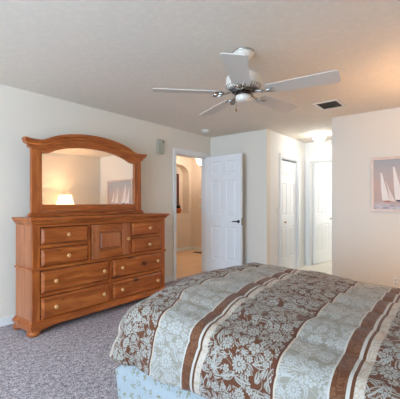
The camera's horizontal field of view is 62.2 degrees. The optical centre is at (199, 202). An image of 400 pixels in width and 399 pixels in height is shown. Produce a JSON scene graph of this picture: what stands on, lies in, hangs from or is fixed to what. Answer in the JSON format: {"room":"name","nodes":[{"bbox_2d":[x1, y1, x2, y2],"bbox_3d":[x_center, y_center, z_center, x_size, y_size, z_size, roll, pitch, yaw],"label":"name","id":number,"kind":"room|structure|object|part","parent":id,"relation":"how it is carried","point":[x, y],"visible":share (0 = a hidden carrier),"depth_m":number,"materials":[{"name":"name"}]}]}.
{"room":"bedroom","nodes":[
{"label":"bedroom","id":0,"kind":"room"},
{"bbox_2d":[0,84,210,317],"bbox_3d":[-2.375,0.025,2.969,0.120,2.440,8.300,0,0,39],"label":"wall","id":1,"kind":"structure","parent":0,"point":[23,113],"depth_m":3.79,"materials":[{"name":"white paint"}]},
{"bbox_2d":[0,276,172,326],"bbox_3d":[-2.637,1.202,2.536,0.012,0.085,7.057,0,0,39],"label":"baseboard","id":2,"kind":"structure","parent":1,"relation":"attached to","point":[4,321],"depth_m":3.39,"materials":[{"name":"white wood"}]},
{"bbox_2d":[157,139,163,153],"bbox_3d":[-0.601,-0.853,5.042,0.052,0.220,0.130,0,0,39],"label":"door chime","id":3,"kind":"object","parent":1,"relation":"attached to","point":[160,143],"visible":1,"depth_m":5.01,"materials":[{"name":"beige plastic"}]},
{"bbox_2d":[173,148,209,280],"bbox_3d":[-0.168,0.181,5.701,0.144,2.128,0.971,0,0,39],"label":"trim","id":4,"kind":"structure","parent":1,"relation":"attached to","point":[187,153],"depth_m":5.57,"materials":[{"name":"white wood"}]},
{"bbox_2d":[205,153,242,270],"bbox_3d":[0.375,0.198,5.660,0.800,2.015,0.087,0,0,43],"label":"door","id":5,"kind":"structure","parent":1,"relation":"in","point":[224,173],"depth_m":5.65,"materials":[{"name":"white wood"}]},
{"bbox_2d":[0,249,331,398],"bbox_3d":[-0.507,1.295,3.804,6.850,0.100,12.300,0,0,39],"label":"floor","id":6,"kind":"structure","parent":0,"point":[69,359],"depth_m":2.71,"materials":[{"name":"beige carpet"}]},
{"bbox_2d":[12,213,169,336],"bbox_3d":[-1.140,0.693,3.865,0.439,1.104,1.828,0,0,39],"label":"dresser","id":7,"kind":"object","parent":6,"relation":"on","point":[69,267],"visible":0.91,"depth_m":3.47,"materials":[{"name":"brown wood"}]},
{"bbox_3d":[-1.699,0.680,3.214,0.348,0.930,0.025,0,0,39],"label":"panel","id":8,"kind":"part","parent":7,"relation":"part of","materials":[{"name":"brown wood"}]},
{"bbox_3d":[-1.364,0.420,3.352,0.021,0.034,0.513,0,0,39],"label":"rail","id":9,"kind":"part","parent":7,"relation":"part of","materials":[{"name":"brown wood"}]},
{"bbox_3d":[-1.353,0.525,3.345,0.040,0.165,0.497,0,0,39],"label":"drawer","id":10,"kind":"part","parent":7,"relation":"part of","materials":[{"name":"brown wood"}]},
{"bbox_3d":[-1.353,0.320,3.345,0.040,0.153,0.497,0,0,39],"label":"drawer","id":11,"kind":"part","parent":7,"relation":"part of","materials":[{"name":"brown wood"}]},
{"bbox_3d":[-1.269,1.012,3.449,0.040,0.211,0.765,0,0,39],"label":"drawer","id":12,"kind":"part","parent":7,"relation":"part of","materials":[{"name":"brown wood"}]},
{"bbox_3d":[-1.269,0.759,3.449,0.040,0.209,0.765,0,0,39],"label":"drawer","id":13,"kind":"part","parent":7,"relation":"part of","materials":[{"name":"brown wood"}]},
{"bbox_2d":[22,134,146,216],"bbox_3d":[-1.265,-0.326,3.946,0.086,0.931,1.590,-1,0,40],"label":"dresser mirror","id":14,"kind":"object","parent":7,"relation":"on","point":[84,174],"visible":1,"depth_m":3.84,"materials":[{"name":"brown wood"}]},
{"bbox_3d":[-1.704,-0.223,3.445,0.045,0.665,0.108,-1,0,40],"label":"post","id":15,"kind":"part","parent":14,"relation":"part of","materials":[{"name":"brown wood"}]},
{"bbox_3d":[-1.266,-0.674,3.947,0.086,0.234,1.590,-1,0,40],"label":"crest moulding","id":16,"kind":"part","parent":14,"relation":"part of","materials":[{"name":"brown wood"}]},
{"bbox_3d":[-1.268,0.119,3.948,0.072,0.041,1.490,-1,0,40],"label":"foot rail","id":17,"kind":"part","parent":14,"relation":"part of","materials":[{"name":"brown wood"}]},
{"bbox_2d":[42,148,133,204],"bbox_3d":[-1.278,-0.310,3.957,0.004,0.681,1.240,-1,0,40],"label":"mirror glass","id":18,"kind":"object","parent":14,"relation":"on","point":[70,176],"depth_m":3.89,"materials":[{"name":"white"}]},
{"bbox_3d":[-1.274,0.056,3.954,0.036,0.078,1.224,-1,0,40],"label":"rail","id":19,"kind":"part","parent":14,"relation":"part of","materials":[{"name":"brown wood"}]},
{"bbox_3d":[-0.849,-0.223,4.466,0.045,0.665,0.108,-1,0,40],"label":"post","id":20,"kind":"part","parent":14,"relation":"part of","materials":[{"name":"brown wood"}]},
{"bbox_3d":[-1.150,0.633,3.874,0.378,0.027,1.772,0,0,39],"label":"waist moulding","id":21,"kind":"part","parent":7,"relation":"part of","materials":[{"name":"brown wood"}]},
{"bbox_3d":[-1.036,0.675,3.782,0.006,0.940,1.690,0,0,39],"label":"dust panel","id":22,"kind":"part","parent":7,"relation":"part of","materials":[{"name":"brown wood"}]},
{"bbox_3d":[-1.025,0.214,3.775,0.021,0.038,1.597,0,0,39],"label":"rail","id":23,"kind":"part","parent":7,"relation":"part of","materials":[{"name":"brown wood"}]},
{"bbox_3d":[-1.025,0.630,3.775,0.021,0.035,1.597,0,0,39],"label":"rail","id":24,"kind":"part","parent":7,"relation":"part of","materials":[{"name":"brown wood"}]},
{"bbox_3d":[-1.025,0.885,3.775,0.021,0.030,1.597,0,0,39],"label":"rail","id":25,"kind":"part","parent":7,"relation":"part of","materials":[{"name":"brown wood"}]},
{"bbox_3d":[-1.014,0.275,3.770,0.036,0.075,0.313,0,0,39],"label":"door rail","id":26,"kind":"part","parent":7,"relation":"part of","materials":[{"name":"brown wood"}]},
{"bbox_3d":[-1.015,0.418,3.771,0.030,0.212,0.313,0,0,39],"label":"door panel","id":27,"kind":"part","parent":7,"relation":"part of","materials":[{"name":"brown wood"}]},
{"bbox_3d":[-1.014,0.567,3.770,0.036,0.085,0.313,0,0,39],"label":"door rail","id":28,"kind":"part","parent":7,"relation":"part of","materials":[{"name":"brown wood"}]},
{"bbox_3d":[-0.758,1.012,4.086,0.040,0.211,0.764,0,0,39],"label":"drawer","id":29,"kind":"part","parent":7,"relation":"part of","materials":[{"name":"brown wood"}]},
{"bbox_3d":[-0.758,0.759,4.086,0.040,0.209,0.764,0,0,39],"label":"drawer","id":30,"kind":"part","parent":7,"relation":"part of","materials":[{"name":"brown wood"}]},
{"bbox_3d":[-0.683,0.416,4.201,0.021,0.027,0.504,0,0,39],"label":"rail","id":31,"kind":"part","parent":7,"relation":"part of","materials":[{"name":"brown wood"}]},
{"bbox_3d":[-0.671,0.521,4.194,0.040,0.170,0.490,0,0,39],"label":"drawer","id":32,"kind":"part","parent":7,"relation":"part of","materials":[{"name":"brown wood"}]},
{"bbox_3d":[-0.671,0.318,4.194,0.040,0.157,0.490,0,0,39],"label":"drawer","id":33,"kind":"part","parent":7,"relation":"part of","materials":[{"name":"brown wood"}]},
{"bbox_2d":[115,365,205,398],"bbox_3d":[0.764,0.645,1.990,1.968,1.200,1.660,0,0,39],"label":"bed","id":34,"kind":"object","parent":6,"relation":"on","point":[132,383],"visible":0.08,"depth_m":1.84,"materials":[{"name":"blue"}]},
{"bbox_2d":[109,262,399,398],"bbox_3d":[0.725,0.701,2.025,1.922,0.418,1.818,0,0,39],"label":"comforter","id":35,"kind":"object","parent":34,"relation":"on","point":[253,330],"visible":1,"depth_m":1.58,"materials":[{"name":"fabric"}]},
{"bbox_2d":[176,156,190,247],"bbox_3d":[-1.662,0.025,7.358,0.300,2.440,4.200,0,0,39],"label":"wall","id":36,"kind":"structure","parent":0,"point":[183,164],"depth_m":8.81,"materials":[{"name":"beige paint"}]},
{"bbox_2d":[176,174,178,204],"bbox_3d":[-0.657,-0.249,8.670,0.025,1.031,0.295,0,0,39],"label":"carved panel","id":37,"kind":"object","parent":36,"relation":"attached to","point":[177,175],"visible":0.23,"depth_m":8.74,"materials":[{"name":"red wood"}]},
{"bbox_2d":[176,205,181,212],"bbox_3d":[-0.567,0.157,8.595,0.184,0.221,0.184,0,0,39],"label":"pot","id":38,"kind":"object","parent":36,"relation":"on","point":[178,209],"visible":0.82,"depth_m":8.54,"materials":[{"name":"ceramic"}]},
{"bbox_2d":[176,246,191,251],"bbox_3d":[-1.540,1.202,7.260,0.012,0.085,4.200,0,0,39],"label":"baseboard","id":39,"kind":"structure","parent":36,"relation":"attached to","point":[189,247],"depth_m":8.64,"materials":[{"name":"white wood"}]},
{"bbox_2d":[191,158,201,246],"bbox_3d":[0.579,0.025,8.330,1.980,2.440,0.120,0,0,39],"label":"wall","id":40,"kind":"structure","parent":0,"point":[196,170],"depth_m":8.79,"materials":[{"name":"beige paint"}]},
{"bbox_2d":[192,246,201,249],"bbox_3d":[0.542,1.202,8.274,1.968,0.085,0.012,0,0,39],"label":"baseboard","id":41,"kind":"structure","parent":40,"relation":"attached to","point":[193,247],"depth_m":8.78,"materials":[{"name":"white wood"}]},
{"bbox_2d":[0,0,399,157],"bbox_3d":[-0.507,-1.255,3.804,6.850,0.120,12.300,0,0,39],"label":"ceiling","id":42,"kind":"structure","parent":0,"point":[106,55],"depth_m":2.63,"materials":[{"name":"paint"}]},
{"bbox_2d":[196,158,201,166],"bbox_3d":[0.041,-0.992,7.403,0.270,0.404,0.270,0,0,39],"label":"lamp","id":43,"kind":"object","parent":42,"relation":"hanging from","point":[199,161],"visible":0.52,"depth_m":7.32,"materials":[{"name":"white glass"}]},
{"bbox_2d":[153,47,340,115],"bbox_3d":[0.379,-0.960,2.633,1.368,0.470,1.372,0,0,39],"label":"ceiling fan","id":44,"kind":"object","parent":42,"relation":"hanging from","point":[241,81],"visible":1,"depth_m":2.51,"materials":[{"name":"white wood"}]},
{"bbox_3d":[-0.106,-0.870,2.586,0.515,0.035,0.165,0,0,-6],"label":"blade","id":45,"kind":"part","parent":44,"relation":"part of","materials":[{"name":"laminate"}]},
{"bbox_3d":[0.162,-0.870,3.046,0.165,0.035,0.515,0,0,-24],"label":"blade","id":46,"kind":"part","parent":44,"relation":"part of","materials":[{"name":"laminate"}]},
{"bbox_3d":[0.248,-0.870,2.189,0.165,0.035,0.515,0,0,12],"label":"blade","id":47,"kind":"part","parent":44,"relation":"part of","materials":[{"name":"laminate"}]},
{"bbox_2d":[226,81,260,94],"bbox_3d":[0.344,-0.900,2.631,0.283,0.050,0.283,0,0,39],"label":"motor","id":48,"kind":"object","parent":44,"relation":"attached to","point":[254,86],"depth_m":2.57,"materials":[{"name":"grey metal"}]},
{"bbox_2d":[235,90,251,102],"bbox_3d":[0.344,-0.837,2.631,0.128,0.077,0.128,0,0,39],"label":"light","id":49,"kind":"object","parent":44,"relation":"attached to","point":[242,96],"depth_m":2.58,"materials":[{"name":"white glass"}]},
{"bbox_3d":[0.682,-0.870,2.933,0.515,0.035,0.165,0,0,-42],"label":"blade","id":50,"kind":"part","parent":44,"relation":"part of","materials":[{"name":"laminate"}]},
{"bbox_3d":[0.735,-0.870,2.404,0.515,0.035,0.165,0,0,30],"label":"blade","id":51,"kind":"part","parent":44,"relation":"part of","materials":[{"name":"laminate"}]},
{"bbox_2d":[313,133,324,141],"bbox_3d":[2.070,-1.131,5.762,0.206,0.128,0.206,0,0,39],"label":"hall light","id":52,"kind":"object","parent":42,"relation":"attached to","point":[318,137],"visible":1,"depth_m":5.69,"materials":[{"name":"white glass"}]},
{"bbox_2d":[313,99,345,110],"bbox_3d":[1.576,-1.188,4.030,0.295,0.013,0.350,0,0,39],"label":"ceiling vent","id":53,"kind":"object","parent":42,"relation":"in","point":[336,103],"visible":1,"depth_m":4.02,"materials":[{"name":"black metal"}]},
{"bbox_2d":[211,129,269,264],"bbox_3d":[0.675,0.025,5.766,1.138,2.440,0.120,0,0,39],"label":"wall","id":54,"kind":"structure","parent":0,"point":[254,146],"depth_m":5.52,"materials":[{"name":"white paint"}]},
{"bbox_2d":[270,130,304,266],"bbox_3d":[1.583,0.025,6.085,0.120,2.440,1.514,0,0,39],"label":"wall","id":55,"kind":"structure","parent":0,"point":[279,143],"depth_m":5.70,"materials":[{"name":"beige paint"}]},
{"bbox_2d":[282,160,287,266],"bbox_3d":[1.511,0.237,5.939,0.070,1.985,0.355,0,0,39],"label":"door","id":56,"kind":"structure","parent":55,"relation":"in","point":[284,163],"depth_m":5.97,"materials":[{"name":"white wood"}]},
{"bbox_2d":[279,153,300,267],"bbox_3d":[1.607,0.191,6.095,0.144,2.108,0.886,0,0,39],"label":"trim","id":57,"kind":"structure","parent":55,"relation":"attached to","point":[284,157],"depth_m":6.32,"materials":[{"name":"white wood"}]},
{"bbox_2d":[288,162,295,267],"bbox_3d":[1.718,0.237,6.229,0.030,1.985,0.350,0,0,39],"label":"door","id":58,"kind":"structure","parent":55,"relation":"in","point":[291,166],"depth_m":6.21,"materials":[{"name":"white wood"}]},
{"bbox_2d":[305,140,331,264],"bbox_3d":[3.133,0.025,7.239,3.370,2.440,2.226,0,0,39],"label":"wall","id":59,"kind":"structure","parent":0,"point":[322,148],"depth_m":6.57,"materials":[{"name":"beige paint"}]},
{"bbox_2d":[306,156,331,265],"bbox_3d":[2.498,0.181,6.383,0.896,2.128,0.144,0,0,39],"label":"trim","id":60,"kind":"structure","parent":59,"relation":"attached to","point":[309,161],"depth_m":6.59,"materials":[{"name":"white wood"}]},
{"bbox_2d":[313,164,331,263],"bbox_3d":[2.578,0.223,6.886,0.740,2.020,0.101,0,0,-43],"label":"door","id":61,"kind":"structure","parent":59,"relation":"in","point":[322,174],"depth_m":6.87,"materials":[{"name":"white wood"}]},
{"bbox_2d":[332,107,399,287],"bbox_3d":[2.598,0.025,4.133,1.819,2.440,0.120,0,0,39],"label":"wall","id":62,"kind":"structure","parent":0,"point":[365,243],"depth_m":4.41,"materials":[{"name":"white paint"}]},
{"bbox_2d":[371,156,399,211],"bbox_3d":[2.619,-0.235,4.024,0.990,0.701,0.023,0,0,39],"label":"picture","id":63,"kind":"object","parent":62,"relation":"attached to","point":[385,171],"visible":1,"depth_m":4.23,"materials":[{"name":"multicoloured paper"}]},
{"bbox_2d":[393,276,398,285],"bbox_3d":[2.459,0.980,4.161,0.070,0.114,0.009,0,0,39],"label":"wall outlet","id":64,"kind":"object","parent":62,"relation":"attached to","point":[395,278],"visible":1,"depth_m":4.16,"materials":[{"name":"beige plastic"}]}
]}

